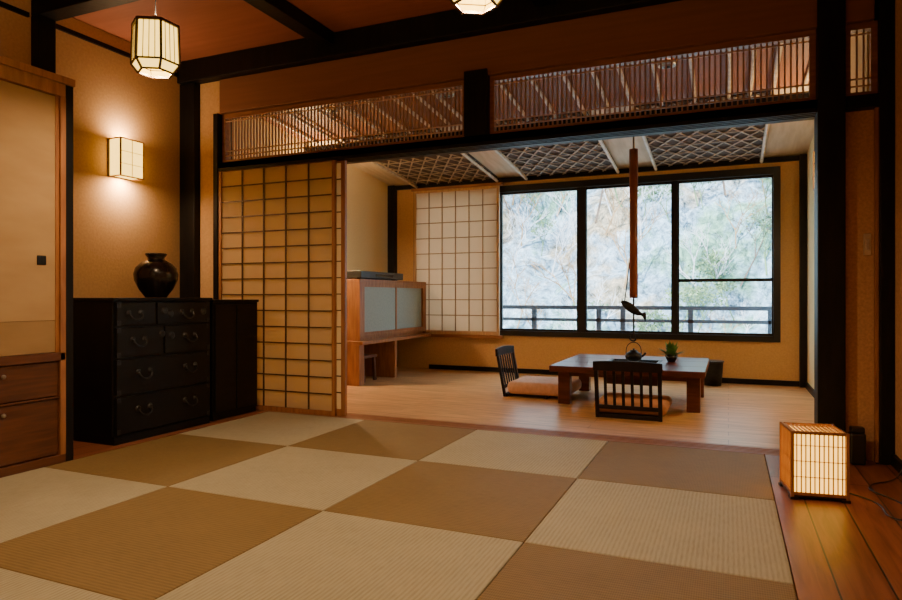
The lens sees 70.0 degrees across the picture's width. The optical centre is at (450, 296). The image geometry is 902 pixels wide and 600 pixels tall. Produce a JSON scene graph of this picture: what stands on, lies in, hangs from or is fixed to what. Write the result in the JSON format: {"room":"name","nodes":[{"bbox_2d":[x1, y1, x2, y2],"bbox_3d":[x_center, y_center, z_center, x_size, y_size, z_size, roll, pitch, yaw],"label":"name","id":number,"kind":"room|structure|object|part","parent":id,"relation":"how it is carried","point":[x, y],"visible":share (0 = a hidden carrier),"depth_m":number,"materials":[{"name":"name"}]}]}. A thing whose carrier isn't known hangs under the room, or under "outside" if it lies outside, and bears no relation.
{"room":"traditional dwelling","nodes":[
{"label":"traditional dwelling","id":0,"kind":"room"},
{"bbox_2d":[0,0,180,297],"bbox_3d":[-3.417,-0.520,2.963,0.120,2.900,5.780,0,0,23],"label":"wall","id":1,"kind":"structure","parent":0,"point":[116,221],"depth_m":4.83,"materials":[{"name":"paint"}]},
{"bbox_2d":[31,14,55,73],"bbox_3d":[-2.728,-0.482,4.310,0.080,2.765,0.120,0,0,23],"label":"trim","id":2,"kind":"structure","parent":1,"relation":"attached to","point":[43,29],"depth_m":4.27,"materials":[{"name":"black wood"}]},
{"bbox_2d":[0,1,177,76],"bbox_3d":[-3.366,-1.860,2.903,0.020,0.030,5.470,0,0,23],"label":"trim","id":3,"kind":"structure","parent":1,"relation":"attached to","point":[2,4],"depth_m":4.55,"materials":[{"name":"black wood"}]},
{"bbox_2d":[108,136,143,180],"bbox_3d":[-2.456,-1.040,4.868,0.136,0.288,0.210,0,0,23],"label":"wall sconce","id":4,"kind":"object","parent":1,"relation":"attached to","point":[125,156],"visible":1,"depth_m":4.80,"materials":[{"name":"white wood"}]},
{"bbox_2d":[180,82,199,297],"bbox_3d":[-2.180,-0.445,5.474,0.165,2.690,0.170,0,0,23],"label":"trim post corner","id":5,"kind":"object","parent":1,"relation":"attached to","point":[190,92],"visible":0.42,"depth_m":5.39,"materials":[{"name":"black wood"}]},
{"bbox_2d":[62,410,267,462],"bbox_3d":[-2.190,0.915,4.503,0.915,0.030,1.640,0,0,23],"label":"floor","id":6,"kind":"structure","parent":0,"point":[80,449],"depth_m":3.96,"materials":[{"name":"brown wood"}]},
{"bbox_2d":[73,298,212,445],"bbox_3d":[-2.213,0.453,4.391,0.801,0.895,0.815,0,0,23],"label":"chest","id":7,"kind":"object","parent":6,"relation":"on","point":[141,366],"visible":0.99,"depth_m":4.04,"materials":[{"name":"black paint"}]},
{"bbox_3d":[-1.956,0.123,4.011,0.027,0.051,0.101,0,0,23],"label":"bail pull","id":8,"kind":"part","parent":7,"relation":"part of","materials":[{"name":"metal"}]},
{"bbox_3d":[-1.944,0.288,4.038,0.027,0.051,0.101,0,0,23],"label":"bail pull","id":9,"kind":"part","parent":7,"relation":"part of","materials":[{"name":"metal"}]},
{"bbox_3d":[-1.928,0.723,4.075,0.027,0.051,0.101,0,0,23],"label":"bail pull","id":10,"kind":"part","parent":7,"relation":"part of","materials":[{"name":"metal"}]},
{"bbox_3d":[-1.928,0.493,4.075,0.027,0.051,0.101,0,0,23],"label":"bail pull","id":11,"kind":"part","parent":7,"relation":"part of","materials":[{"name":"metal"}]},
{"bbox_2d":[133,253,178,297],"bbox_3d":[-2.088,-0.152,4.557,0.294,0.312,0.294,0,0,23],"label":"ceramic vase","id":12,"kind":"object","parent":7,"relation":"on","point":[155,277],"visible":1,"depth_m":4.46,"materials":[{"name":"brown ceramic"}]},
{"bbox_3d":[-1.778,0.723,4.424,0.027,0.051,0.101,0,0,23],"label":"bail pull","id":13,"kind":"part","parent":7,"relation":"part of","materials":[{"name":"metal"}]},
{"bbox_3d":[-1.778,0.283,4.424,0.027,0.051,0.101,0,0,23],"label":"bail pull","id":14,"kind":"part","parent":7,"relation":"part of","materials":[{"name":"metal"}]},
{"bbox_2d":[210,299,258,420],"bbox_3d":[-1.919,0.460,4.994,0.665,0.880,0.495,0,0,23],"label":"base cabinet","id":15,"kind":"object","parent":6,"relation":"on","point":[233,322],"visible":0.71,"depth_m":4.82,"materials":[{"name":"black paint"}]},
{"bbox_2d":[72,0,456,61],"bbox_3d":[-1.021,-2.010,1.964,5.310,0.080,5.840,0,0,23],"label":"ceiling","id":16,"kind":"structure","parent":0,"point":[207,27],"depth_m":4.54,"materials":[{"name":"brown wood"}]},
{"bbox_2d":[31,0,139,20],"bbox_3d":[-0.434,-1.918,3.328,5.070,0.105,0.130,0,0,23],"label":"ceiling beam","id":17,"kind":"structure","parent":16,"relation":"attached to","point":[56,10],"depth_m":4.18,"materials":[{"name":"black wood"}]},
{"bbox_2d":[130,0,180,78],"bbox_3d":[-1.494,-1.548,3.256,0.212,0.843,0.243,0,0,23],"label":"pendant lantern","id":18,"kind":"object","parent":16,"relation":"hanging from","point":[155,52],"visible":1,"depth_m":3.18,"materials":[{"name":"beige paper"}]},
{"bbox_2d":[244,0,333,46],"bbox_3d":[-2.006,-1.923,2.307,0.130,0.095,5.450,0,0,23],"label":"ceiling beam","id":19,"kind":"structure","parent":16,"relation":"attached to","point":[284,12],"depth_m":4.42,"materials":[{"name":"black wood"}]},
{"bbox_2d":[177,0,680,84],"bbox_3d":[0.076,-1.881,4.513,5.070,0.178,0.250,0,0,23],"label":"ceiling beam","id":20,"kind":"structure","parent":16,"relation":"attached to","point":[447,25],"depth_m":4.59,"materials":[{"name":"black wood"}]},
{"bbox_2d":[450,0,502,14],"bbox_3d":[0.095,-1.548,2.496,0.212,0.843,0.243,0,0,23],"label":"pendant lantern","id":21,"kind":"object","parent":16,"relation":"hanging from","point":[480,7],"visible":1,"depth_m":2.57,"materials":[{"name":"beige paper"}]},
{"bbox_2d":[531,0,554,6],"bbox_3d":[-0.472,-1.923,1.646,0.130,0.095,5.450,0,0,23],"label":"ceiling beam","id":22,"kind":"structure","parent":16,"relation":"attached to","point":[537,3],"depth_m":4.10,"materials":[{"name":"black wood"}]},
{"bbox_2d":[234,116,389,272],"bbox_3d":[-1.413,-0.485,6.983,0.120,2.830,3.190,0,0,23],"label":"wall","id":23,"kind":"structure","parent":0,"point":[367,196],"depth_m":7.67,"materials":[{"name":"paint"}]},
{"bbox_2d":[388,185,396,272],"bbox_3d":[-0.751,-0.260,8.255,0.090,2.320,0.090,0,0,23],"label":"trim","id":24,"kind":"structure","parent":23,"relation":"attached to","point":[392,192],"depth_m":8.21,"materials":[{"name":"black wood"}]},
{"bbox_2d":[200,0,874,297],"bbox_3d":[0.116,-0.430,4.504,4.810,2.720,0.135,0,0,23],"label":"wall","id":25,"kind":"structure","parent":0,"point":[681,24],"depth_m":4.33,"materials":[{"name":"brown paint"}]},
{"bbox_2d":[213,113,231,298],"bbox_3d":[-1.907,-0.305,5.378,0.048,2.410,0.170,0,0,23],"label":"jamb","id":26,"kind":"object","parent":25,"relation":"attached to","point":[217,118],"depth_m":5.30,"materials":[{"name":"black wood"}]},
{"bbox_2d":[219,160,336,415],"bbox_3d":[-1.389,-0.077,5.087,1.125,1.951,0.028,0,0,23],"label":"screen","id":27,"kind":"object","parent":25,"relation":"attached to","point":[278,224],"visible":0.83,"depth_m":5.03,"materials":[{"name":"beige paper"}]},
{"bbox_2d":[222,80,463,162],"bbox_3d":[-0.884,-1.306,4.927,2.178,0.408,0.050,0,0,23],"label":"lattice panel","id":28,"kind":"object","parent":25,"relation":"attached to","point":[226,118],"visible":0.97,"depth_m":4.90,"materials":[{"name":"orange wood"}]},
{"bbox_2d":[464,68,489,136],"bbox_3d":[0.197,-1.325,4.464,0.170,0.450,0.165,0,0,23],"label":"trim post","id":29,"kind":"object","parent":25,"relation":"attached to","point":[476,82],"depth_m":4.39,"materials":[{"name":"black wood"}]},
{"bbox_2d":[218,93,879,171],"bbox_3d":[0.232,-1.065,4.457,4.600,0.070,0.170,0,0,23],"label":"beam","id":30,"kind":"structure","parent":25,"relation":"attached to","point":[800,110],"depth_m":4.14,"materials":[{"name":"black wood"}]},
{"bbox_2d":[490,29,815,133],"bbox_3d":[1.171,-1.306,4.041,1.951,0.408,0.050,0,0,23],"label":"lattice panel","id":31,"kind":"object","parent":25,"relation":"attached to","point":[810,35],"visible":0.98,"depth_m":4.00,"materials":[{"name":"orange wood"}]},
{"bbox_2d":[814,0,845,431],"bbox_3d":[2.128,-0.445,3.621,0.135,2.690,0.165,0,0,23],"label":"pillar","id":32,"kind":"structure","parent":25,"relation":"attached to","point":[830,118],"depth_m":3.55,"materials":[{"name":"black wood"}]},
{"bbox_3d":[2.128,-0.445,3.621,0.135,2.690,0.165,0,0,23],"label":"post","id":33,"kind":"part","parent":32,"relation":"part of","materials":[{"name":"black wood"}]},
{"bbox_2d":[846,20,877,95],"bbox_3d":[2.267,-1.306,3.570,0.156,0.408,0.050,0,0,23],"label":"lattice panel","id":34,"kind":"object","parent":25,"relation":"attached to","point":[872,26],"visible":0.84,"depth_m":3.55,"materials":[{"name":"orange wood"}]},
{"bbox_2d":[258,34,851,141],"bbox_3d":[0.432,-1.663,5.149,4.720,0.140,1.200,0,0,23],"label":"lattice","id":35,"kind":"object","parent":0,"point":[806,45],"depth_m":5.02,"materials":[{"name":"brown wood"}]},
{"bbox_2d":[312,86,813,185],"bbox_3d":[0.794,-1.621,5.989,4.720,0.383,3.030,0,0,23],"label":"ceiling","id":36,"kind":"structure","parent":0,"point":[787,138],"depth_m":6.44,"materials":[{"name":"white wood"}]},
{"bbox_2d":[326,106,337,112],"bbox_3d":[-1.040,-1.651,5.674,0.128,0.025,0.128,0,0,23],"label":"recessed light","id":37,"kind":"object","parent":36,"relation":"in","point":[329,106],"visible":0.3,"depth_m":5.66,"materials":[{"name":"silver metal"}]},
{"bbox_2d":[343,128,496,183],"bbox_3d":[-0.280,-1.511,7.100,1.070,0.190,1.720,0,0,23],"label":"backing","id":38,"kind":"object","parent":36,"relation":"attached to","point":[468,154],"visible":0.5,"depth_m":7.34,"materials":[{"name":"brown wood"}]},
{"bbox_2d":[343,130,496,184],"bbox_3d":[-0.280,-1.493,7.100,1.084,0.185,1.729,0,0,23],"label":"strips","id":39,"kind":"object","parent":36,"relation":"attached to","point":[451,155],"visible":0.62,"depth_m":7.35,"materials":[{"name":"brown wood"}]},
{"bbox_2d":[440,90,453,97],"bbox_3d":[-0.030,-1.651,5.239,0.128,0.025,0.128,0,0,23],"label":"recessed light","id":40,"kind":"object","parent":36,"relation":"in","point":[444,90],"visible":0.47,"depth_m":5.21,"materials":[{"name":"silver metal"}]},
{"bbox_2d":[264,43,808,187],"bbox_3d":[0.775,-1.531,5.997,4.410,0.331,2.913,0,0,23],"label":"poles","id":41,"kind":"object","parent":36,"relation":"attached to","point":[806,80],"visible":0.39,"depth_m":5.50,"materials":[{"name":"brown wood"}]},
{"bbox_2d":[498,115,613,176],"bbox_3d":[1.025,-1.493,6.538,1.064,0.185,1.729,0,0,23],"label":"strips","id":42,"kind":"object","parent":36,"relation":"attached to","point":[598,144],"visible":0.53,"depth_m":6.80,"materials":[{"name":"brown wood"}]},
{"bbox_2d":[496,112,617,175],"bbox_3d":[1.025,-1.511,6.538,1.050,0.190,1.720,0,0,23],"label":"backing","id":43,"kind":"object","parent":36,"relation":"attached to","point":[600,149],"visible":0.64,"depth_m":6.77,"materials":[{"name":"brown wood"}]},
{"bbox_2d":[621,137,645,341],"bbox_3d":[1.594,-0.586,5.629,0.215,1.954,0.078,0,0,23],"label":"hook","id":44,"kind":"object","parent":36,"relation":"hanging from","point":[633,153],"visible":0.9,"depth_m":5.60,"materials":[{"name":"red wood"}]},
{"bbox_3d":[1.542,-0.120,5.651,0.051,0.361,0.010,0,0,23],"label":"lever cord","id":45,"kind":"part","parent":44,"relation":"part of","materials":[{"name":"black metal"}]},
{"bbox_3d":[1.594,0.120,5.629,0.215,0.184,0.041,0,0,23],"label":"fish lever","id":46,"kind":"part","parent":44,"relation":"part of","materials":[{"name":"black metal"}]},
{"bbox_3d":[1.596,0.150,5.628,0.016,0.300,0.015,0,0,23],"label":"iron rod","id":47,"kind":"part","parent":44,"relation":"part of","materials":[{"name":"silver metal"}]},
{"bbox_2d":[658,59,675,68],"bbox_3d":[1.531,-1.651,4.567,0.128,0.025,0.128,0,0,23],"label":"recessed light","id":48,"kind":"object","parent":36,"relation":"in","point":[673,62],"visible":0.62,"depth_m":4.55,"materials":[{"name":"silver metal"}]},
{"bbox_2d":[636,94,764,165],"bbox_3d":[2.347,-1.493,5.968,1.044,0.185,1.729,0,0,23],"label":"strips","id":49,"kind":"object","parent":36,"relation":"attached to","point":[752,95],"visible":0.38,"depth_m":6.20,"materials":[{"name":"brown wood"}]},
{"bbox_2d":[636,90,769,165],"bbox_3d":[2.347,-1.511,5.968,1.030,0.190,1.720,0,0,23],"label":"backing","id":50,"kind":"object","parent":36,"relation":"attached to","point":[759,134],"visible":0.21,"depth_m":6.17,"materials":[{"name":"brown wood"}]},
{"bbox_2d":[256,409,875,463],"bbox_3d":[0.199,0.914,4.470,4.630,0.031,0.178,0,0,23],"label":"track","id":51,"kind":"object","parent":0,"point":[593,436],"visible":0.34,"depth_m":4.21,"materials":[{"name":"orange wood"}]},
{"bbox_2d":[337,160,346,415],"bbox_3d":[-1.329,-0.077,5.099,1.165,1.951,0.028,0,0,23],"label":"screen","id":52,"kind":"object","parent":51,"relation":"on","point":[341,165],"visible":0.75,"depth_m":4.87,"materials":[{"name":"orange wood"}]},
{"bbox_2d":[347,367,813,448],"bbox_3d":[0.789,0.915,5.978,4.720,0.030,3.055,0,0,23],"label":"floor","id":53,"kind":"structure","parent":0,"point":[730,414],"depth_m":5.29,"materials":[{"name":"brown wood"}]},
{"bbox_2d":[364,353,376,382],"bbox_3d":[-0.996,0.761,6.940,0.300,0.281,0.280,0,0,23],"label":"wooden stool","id":54,"kind":"object","parent":53,"relation":"on","point":[372,356],"visible":0.24,"depth_m":6.98,"materials":[{"name":"brown wood"}]},
{"bbox_3d":[-0.996,0.635,6.940,0.300,0.030,0.280,0,0,23],"label":"seat","id":55,"kind":"part","parent":54,"relation":"part of","materials":[{"name":"brown wood"}]},
{"bbox_2d":[347,279,430,385],"bbox_3d":[-0.847,0.357,7.349,0.610,1.085,1.630,0,0,23],"label":"cabinet","id":56,"kind":"object","parent":53,"relation":"on","point":[380,313],"depth_m":7.08,"materials":[{"name":"orange wood"}]},
{"bbox_2d":[347,271,402,280],"bbox_3d":[-0.906,-0.231,7.222,0.343,0.089,0.950,0,0,23],"label":"receiver","id":57,"kind":"object","parent":56,"relation":"on","point":[350,274],"visible":0.63,"depth_m":6.97,"materials":[{"name":"black plastic"}]},
{"bbox_3d":[-0.867,0.133,7.391,0.540,0.635,1.570,0,0,23],"label":"frame","id":58,"kind":"part","parent":56,"relation":"part of","materials":[{"name":"orange wood"}]},
{"bbox_2d":[495,345,580,398],"bbox_3d":[0.805,0.682,5.947,0.706,0.439,0.530,0,0,23],"label":"chair","id":59,"kind":"object","parent":53,"relation":"on","point":[532,386],"visible":0.91,"depth_m":5.83,"materials":[{"name":"brown wood"}]},
{"bbox_3d":[0.501,0.501,6.077,0.045,0.077,0.490,0,0,23],"label":"crest rail","id":60,"kind":"part","parent":59,"relation":"part of","materials":[{"name":"brown wood"}]},
{"bbox_3d":[0.759,0.885,5.966,0.405,0.030,0.450,0,0,23],"label":"seat","id":61,"kind":"part","parent":59,"relation":"part of","materials":[{"name":"brown wood"}]},
{"bbox_2d":[507,376,580,395],"bbox_3d":[0.865,0.816,5.921,0.575,0.111,0.530,0,0,23],"label":"cushion","id":62,"kind":"object","parent":59,"relation":"on","point":[526,385],"depth_m":5.74,"materials":[{"name":"orange fabric"}]},
{"bbox_2d":[549,354,708,412],"bbox_3d":[1.596,0.732,5.628,1.200,0.336,1.200,0,0,23],"label":"table","id":63,"kind":"object","parent":53,"relation":"on","point":[693,371],"visible":0.78,"depth_m":5.37,"materials":[{"name":"brown wood"}]},
{"bbox_3d":[1.596,0.595,5.628,0.440,0.061,0.440,0,0,23],"label":"hearth frame","id":64,"kind":"part","parent":63,"relation":"part of","materials":[{"name":"black metal"}]},
{"bbox_2d":[625,342,645,361],"bbox_3d":[1.603,0.477,5.629,0.160,0.170,0.146,0,0,-16],"label":"kettle","id":65,"kind":"object","parent":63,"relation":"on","point":[632,355],"visible":0.98,"depth_m":5.59,"materials":[{"name":"black metal"}]},
{"bbox_2d":[658,340,683,361],"bbox_3d":[1.916,0.467,5.593,0.237,0.193,0.203,0,0,11],"label":"table plant","id":66,"kind":"object","parent":63,"relation":"on","point":[671,356],"visible":1,"depth_m":5.56,"materials":[{"name":"green plant"}]},
{"bbox_2d":[593,361,671,421],"bbox_3d":[1.396,0.682,4.948,0.530,0.439,0.666,0,0,23],"label":"chair","id":67,"kind":"object","parent":53,"relation":"on","point":[623,405],"visible":1,"depth_m":4.72,"materials":[{"name":"brown wood"}]},
{"bbox_3d":[1.273,0.501,4.663,0.490,0.077,0.045,0,0,23],"label":"crest rail","id":68,"kind":"part","parent":67,"relation":"part of","materials":[{"name":"brown wood"}]},
{"bbox_3d":[1.385,0.885,4.921,0.450,0.030,0.405,0,0,23],"label":"seat","id":69,"kind":"part","parent":67,"relation":"part of","materials":[{"name":"brown wood"}]},
{"bbox_2d":[594,392,671,415],"bbox_3d":[1.422,0.828,5.008,0.530,0.086,0.535,0,0,23],"label":"cushion","id":70,"kind":"object","parent":67,"relation":"on","point":[666,400],"depth_m":4.84,"materials":[{"name":"fabric"}]},
{"bbox_2d":[704,359,723,385],"bbox_3d":[2.671,0.774,6.580,0.226,0.252,0.226,0,0,23],"label":"basket","id":71,"kind":"object","parent":53,"relation":"on","point":[713,377],"visible":0.71,"depth_m":6.50,"materials":[{"name":"black wicker"}]},
{"bbox_2d":[397,155,798,380],"bbox_3d":[1.417,-0.485,7.436,4.720,2.830,0.120,0,0,23],"label":"wall","id":72,"kind":"structure","parent":0,"point":[745,360],"depth_m":7.06,"materials":[{"name":"paint"}]},
{"bbox_2d":[396,155,799,338],"bbox_3d":[1.386,-0.463,7.332,4.565,1.915,0.095,0,0,23],"label":"track","id":73,"kind":"object","parent":72,"relation":"in","point":[793,157],"depth_m":7.41,"materials":[{"name":"brown wood"}]},
{"bbox_3d":[0.062,-0.432,7.881,1.200,1.855,0.055,0,0,23],"label":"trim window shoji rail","id":74,"kind":"part","parent":73,"relation":"part of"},
{"bbox_2d":[414,185,499,334],"bbox_3d":[0.057,-0.435,7.880,1.130,1.780,0.028,0,0,23],"label":"screen","id":75,"kind":"object","parent":73,"relation":"on","point":[457,231],"visible":0.9,"depth_m":7.87,"materials":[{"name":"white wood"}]},
{"bbox_2d":[429,364,799,386],"bbox_3d":[1.642,0.873,7.263,4.170,0.055,0.020,0,0,23],"label":"baseboard","id":76,"kind":"structure","parent":72,"relation":"attached to","point":[431,366],"depth_m":7.49,"materials":[{"name":"black wood"}]},
{"bbox_2d":[500,166,780,341],"bbox_3d":[1.453,-0.432,7.388,4.145,1.785,0.120,0,0,23],"label":"frame","id":77,"kind":"object","parent":72,"relation":"attached to","point":[581,186],"visible":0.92,"depth_m":6.95,"materials":[{"name":"black metal"}]},
{"bbox_2d":[503,305,771,332],"bbox_3d":[2.093,0.570,8.146,7.400,0.920,0.060,0,0,23],"label":"balcony railing","id":78,"kind":"object","parent":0,"point":[598,319],"depth_m":8.00,"materials":[{"name":"grey metal"}]},
{"bbox_2d":[665,355,677,361],"bbox_3d":[1.916,0.535,5.599,0.110,0.055,0.110,0,0,23],"label":"plant pot","id":79,"kind":"object","parent":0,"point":[670,358],"depth_m":5.57,"materials":[{"name":"brown ceramic"}]},
{"bbox_2d":[765,455,901,599],"bbox_3d":[0.997,0.915,1.035,0.628,0.030,5.490,0,0,23],"label":"wooden floorboards","id":80,"kind":"object","parent":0,"point":[836,550],"visible":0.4,"depth_m":2.39,"materials":[{"name":"brown wood"}]},
{"bbox_2d":[778,421,850,503],"bbox_3d":[1.656,0.749,2.947,0.238,0.303,0.238,0,0,15],"label":"lantern","id":81,"kind":"object","parent":80,"relation":"on","point":[814,458],"visible":1,"depth_m":2.85,"materials":[{"name":"beige paper"}]},
{"bbox_2d":[848,426,865,464],"bbox_3d":[2.189,0.799,3.472,0.075,0.199,0.070,0,0,23],"label":"box","id":82,"kind":"object","parent":80,"relation":"on","point":[857,433],"visible":0.95,"depth_m":3.44,"materials":[{"name":"plastic"}]},
{"bbox_3d":[2.189,0.715,3.472,0.065,0.030,0.060,0,0,23],"label":"lid","id":83,"kind":"part","parent":82,"relation":"part of","materials":[{"name":"black plastic"}]},
{"bbox_2d":[850,469,901,520],"bbox_3d":[1.928,0.798,2.917,0.267,0.198,0.703,0,0,34],"label":"power cord","id":84,"kind":"object","parent":80,"relation":"on","point":[870,485],"visible":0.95,"depth_m":2.89,"materials":[{"name":"black plastic"}]},
{"bbox_2d":[807,20,873,461],"bbox_3d":[3.035,-0.485,5.074,0.120,2.830,3.178,0,0,23],"label":"wall","id":85,"kind":"structure","parent":0,"point":[810,193],"depth_m":6.07,"materials":[{"name":"paint"}]},
{"bbox_2d":[306,93,808,151],"bbox_3d":[0.673,-1.515,5.709,4.720,0.044,0.060,0,0,23],"label":"crossbar","id":86,"kind":"object","parent":85,"relation":"attached to","point":[806,95],"visible":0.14,"depth_m":5.36,"materials":[{"name":"brown wood"}]},
{"bbox_2d":[799,154,806,387],"bbox_3d":[3.517,-0.260,6.428,0.065,2.320,0.070,0,0,23],"label":"trim","id":87,"kind":"structure","parent":85,"relation":"attached to","point":[803,157],"depth_m":6.40,"materials":[{"name":"black wood"}]},
{"bbox_2d":[805,382,813,397],"bbox_3d":[2.936,0.873,5.023,0.020,0.055,2.950,0,0,23],"label":"baseboard","id":88,"kind":"structure","parent":85,"relation":"attached to","point":[808,387],"depth_m":6.05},
{"bbox_2d":[813,150,813,190],"bbox_3d":[2.734,-0.945,4.702,0.136,0.298,0.210,0,0,23],"label":"wall sconce","id":89,"kind":"object","parent":85,"relation":"attached to","point":[813,150],"visible":0.16,"depth_m":4.82,"materials":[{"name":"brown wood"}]},
{"bbox_2d":[874,107,878,462],"bbox_3d":[2.339,-0.065,3.555,0.016,1.930,0.120,0,0,23],"label":"trim","id":90,"kind":"structure","parent":85,"relation":"in","point":[876,111],"depth_m":3.50,"materials":[{"name":"black wood"}]},
{"bbox_2d":[846,110,873,460],"bbox_3d":[2.266,-0.065,3.586,0.142,1.930,0.040,0,0,23],"label":"wall","id":91,"kind":"structure","parent":0,"point":[859,124],"depth_m":3.56,"materials":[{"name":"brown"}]},
{"bbox_2d":[863,233,870,254],"bbox_3d":[2.293,-0.290,3.547,0.037,0.120,0.010,0,0,23],"label":"light switch","id":92,"kind":"object","parent":91,"relation":"attached to","point":[866,237],"visible":1,"depth_m":3.54,"materials":[{"name":"beige plastic"}]},
{"bbox_2d":[874,0,894,464],"bbox_3d":[2.376,-0.445,3.533,0.070,2.690,0.170,0,0,23],"label":"trim post","id":93,"kind":"object","parent":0,"point":[884,9],"depth_m":3.46,"materials":[{"name":"black wood"}]},
{"bbox_2d":[895,0,901,459],"bbox_3d":[1.376,-0.520,0.970,0.120,2.900,5.670,0,0,23],"label":"wall","id":94,"kind":"structure","parent":0,"point":[898,3],"depth_m":3.38,"materials":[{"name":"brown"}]},
{"bbox_2d":[891,454,901,475],"bbox_3d":[1.278,0.870,0.919,0.020,0.060,5.500,0,0,23],"label":"baseboard","id":95,"kind":"structure","parent":94,"relation":"attached to","point":[896,462],"depth_m":3.35,"materials":[{"name":"black wood"}]},
{"bbox_3d":[-0.417,0.980,3.392,5.350,0.100,9.000,0,0,23],"label":"floor","id":96,"kind":"structure","parent":0,"visible":0},
{"bbox_2d":[0,55,74,477],"bbox_3d":[-2.888,-0.150,2.850,0.930,2.100,1.950,0,0,23],"label":"built-in closet","id":97,"kind":"object","parent":96,"relation":"on","point":[36,104],"visible":1,"depth_m":3.38,"materials":[{"name":"brown wood"}]},
{"bbox_3d":[-2.321,-0.480,3.085,0.020,1.210,0.870,0,0,23],"label":"sliding door","id":98,"kind":"part","parent":97,"relation":"part of","materials":[{"name":"paper"}]},
{"bbox_3d":[-2.501,0.600,2.656,0.045,0.600,1.900,0,0,23],"label":"rail","id":99,"kind":"part","parent":97,"relation":"part of","materials":[{"name":"brown wood"}]},
{"bbox_3d":[-2.888,-1.145,2.850,0.930,0.110,1.950,0,0,23],"label":"rail","id":100,"kind":"part","parent":97,"relation":"part of","materials":[{"name":"orange wood"}]},
{"bbox_3d":[-2.169,-0.195,3.411,0.008,0.050,0.050,0,0,23],"label":"door pull","id":101,"kind":"part","parent":97,"relation":"part of","materials":[{"name":"black metal"}]},
{"bbox_3d":[-2.320,-0.395,3.084,0.026,1.390,0.910,0,0,23],"label":"sliding door frame","id":102,"kind":"part","parent":97,"relation":"part of","materials":[{"name":"orange wood"}]},
{"bbox_3d":[-2.139,-0.130,3.559,0.095,2.060,0.045,0,0,23],"label":"post","id":103,"kind":"part","parent":97,"relation":"part of","materials":[{"name":"brown wood"}]},
{"bbox_2d":[0,568,121,599],"bbox_3d":[-1.480,0.915,1.644,0.877,0.030,0.902,0,0,23],"label":"mat","id":104,"kind":"object","parent":96,"relation":"on","point":[13,585],"visible":1,"depth_m":1.98,"materials":[{"name":"beige wicker"}]},
{"bbox_2d":[0,467,166,542],"bbox_3d":[-1.931,0.915,2.823,0.877,0.030,0.902,0,0,23],"label":"mat","id":105,"kind":"object","parent":96,"relation":"on","point":[31,501],"visible":0.73,"depth_m":2.92,"materials":[{"name":"beige wicker"}]},
{"bbox_2d":[0,487,321,599],"bbox_3d":[-1.122,0.915,2.475,0.877,0.030,0.902,0,0,23],"label":"mat","id":106,"kind":"object","parent":96,"relation":"on","point":[148,546],"visible":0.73,"depth_m":2.37,"materials":[{"name":"brown wicker"}]},
{"bbox_2d":[46,434,285,486],"bbox_3d":[-1.573,0.915,3.655,0.877,0.030,0.902,0,0,23],"label":"mat","id":107,"kind":"object","parent":96,"relation":"on","point":[167,461],"visible":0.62,"depth_m":3.59,"materials":[{"name":"brown wicker"}]},
{"bbox_2d":[179,411,362,445],"bbox_3d":[-1.215,0.915,4.486,0.877,0.030,0.902,0,0,23],"label":"mat","id":108,"kind":"object","parent":96,"relation":"on","point":[276,428],"visible":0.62,"depth_m":4.41,"materials":[{"name":"beige wicker"}]},
{"bbox_2d":[169,446,416,510],"bbox_3d":[-0.764,0.915,3.307,0.877,0.030,0.902,0,0,23],"label":"mat","id":109,"kind":"object","parent":96,"relation":"on","point":[316,479],"visible":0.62,"depth_m":3.23,"materials":[{"name":"beige wicker"}]},
{"bbox_2d":[156,511,522,599],"bbox_3d":[-0.314,0.915,2.127,0.877,0.030,0.902,0,0,23],"label":"mat","id":110,"kind":"object","parent":96,"relation":"on","point":[327,555],"visible":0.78,"depth_m":2.16,"materials":[{"name":"beige wicker"}]},
{"bbox_2d":[289,420,475,460],"bbox_3d":[-0.406,0.915,4.138,0.877,0.030,0.902,0,0,23],"label":"mat","id":111,"kind":"object","parent":96,"relation":"on","point":[365,437],"visible":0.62,"depth_m":4.04,"materials":[{"name":"brown wicker"}]},
{"bbox_2d":[324,461,576,543],"bbox_3d":[0.044,0.915,2.958,0.877,0.030,0.902,0,0,23],"label":"mat","id":112,"kind":"object","parent":96,"relation":"on","point":[502,504],"visible":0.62,"depth_m":2.86,"materials":[{"name":"brown wicker"}]},
{"bbox_2d":[419,430,607,478],"bbox_3d":[0.402,0.915,3.790,0.877,0.030,0.902,0,0,23],"label":"mat","id":113,"kind":"object","parent":96,"relation":"on","point":[508,451],"visible":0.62,"depth_m":3.73,"materials":[{"name":"beige wicker"}]},
{"bbox_2d":[477,542,796,599],"bbox_3d":[0.494,0.915,1.779,0.877,0.030,0.902,0,0,23],"label":"mat","id":114,"kind":"object","parent":96,"relation":"on","point":[535,571],"visible":1,"depth_m":2.03,"materials":[{"name":"brown wicker"}]},
{"bbox_2d":[525,479,793,584],"bbox_3d":[0.852,0.915,2.610,0.877,0.030,0.902,0,0,23],"label":"mat","id":115,"kind":"object","parent":96,"relation":"on","point":[726,534],"visible":0.76,"depth_m":2.52,"materials":[{"name":"beige wicker"}]},
{"bbox_2d":[578,441,774,500],"bbox_3d":[1.210,0.915,3.442,0.877,0.030,0.902,0,0,23],"label":"mat","id":116,"kind":"object","parent":96,"relation":"on","point":[739,474],"visible":0.76,"depth_m":3.36,"materials":[{"name":"brown wicker"}]},
{"label":"outside","id":117,"kind":"structure","parent":0,"visible":0},
{"bbox_2d":[503,178,771,332],"bbox_3d":[4.081,-3.524,17.059,46.321,15.643,13.236,0,0,23],"label":"ground","id":118,"kind":"structure","parent":117,"point":[604,258],"depth_m":14.58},
{"bbox_2d":[503,178,771,332],"bbox_3d":[2.404,-2.879,15.682,17.052,9.967,7.656,0,0,26],"label":"grove","id":119,"kind":"object","parent":118,"relation":"on","point":[697,293],"visible":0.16,"depth_m":13.86,"materials":[{"name":"grey plant"}]}
]}

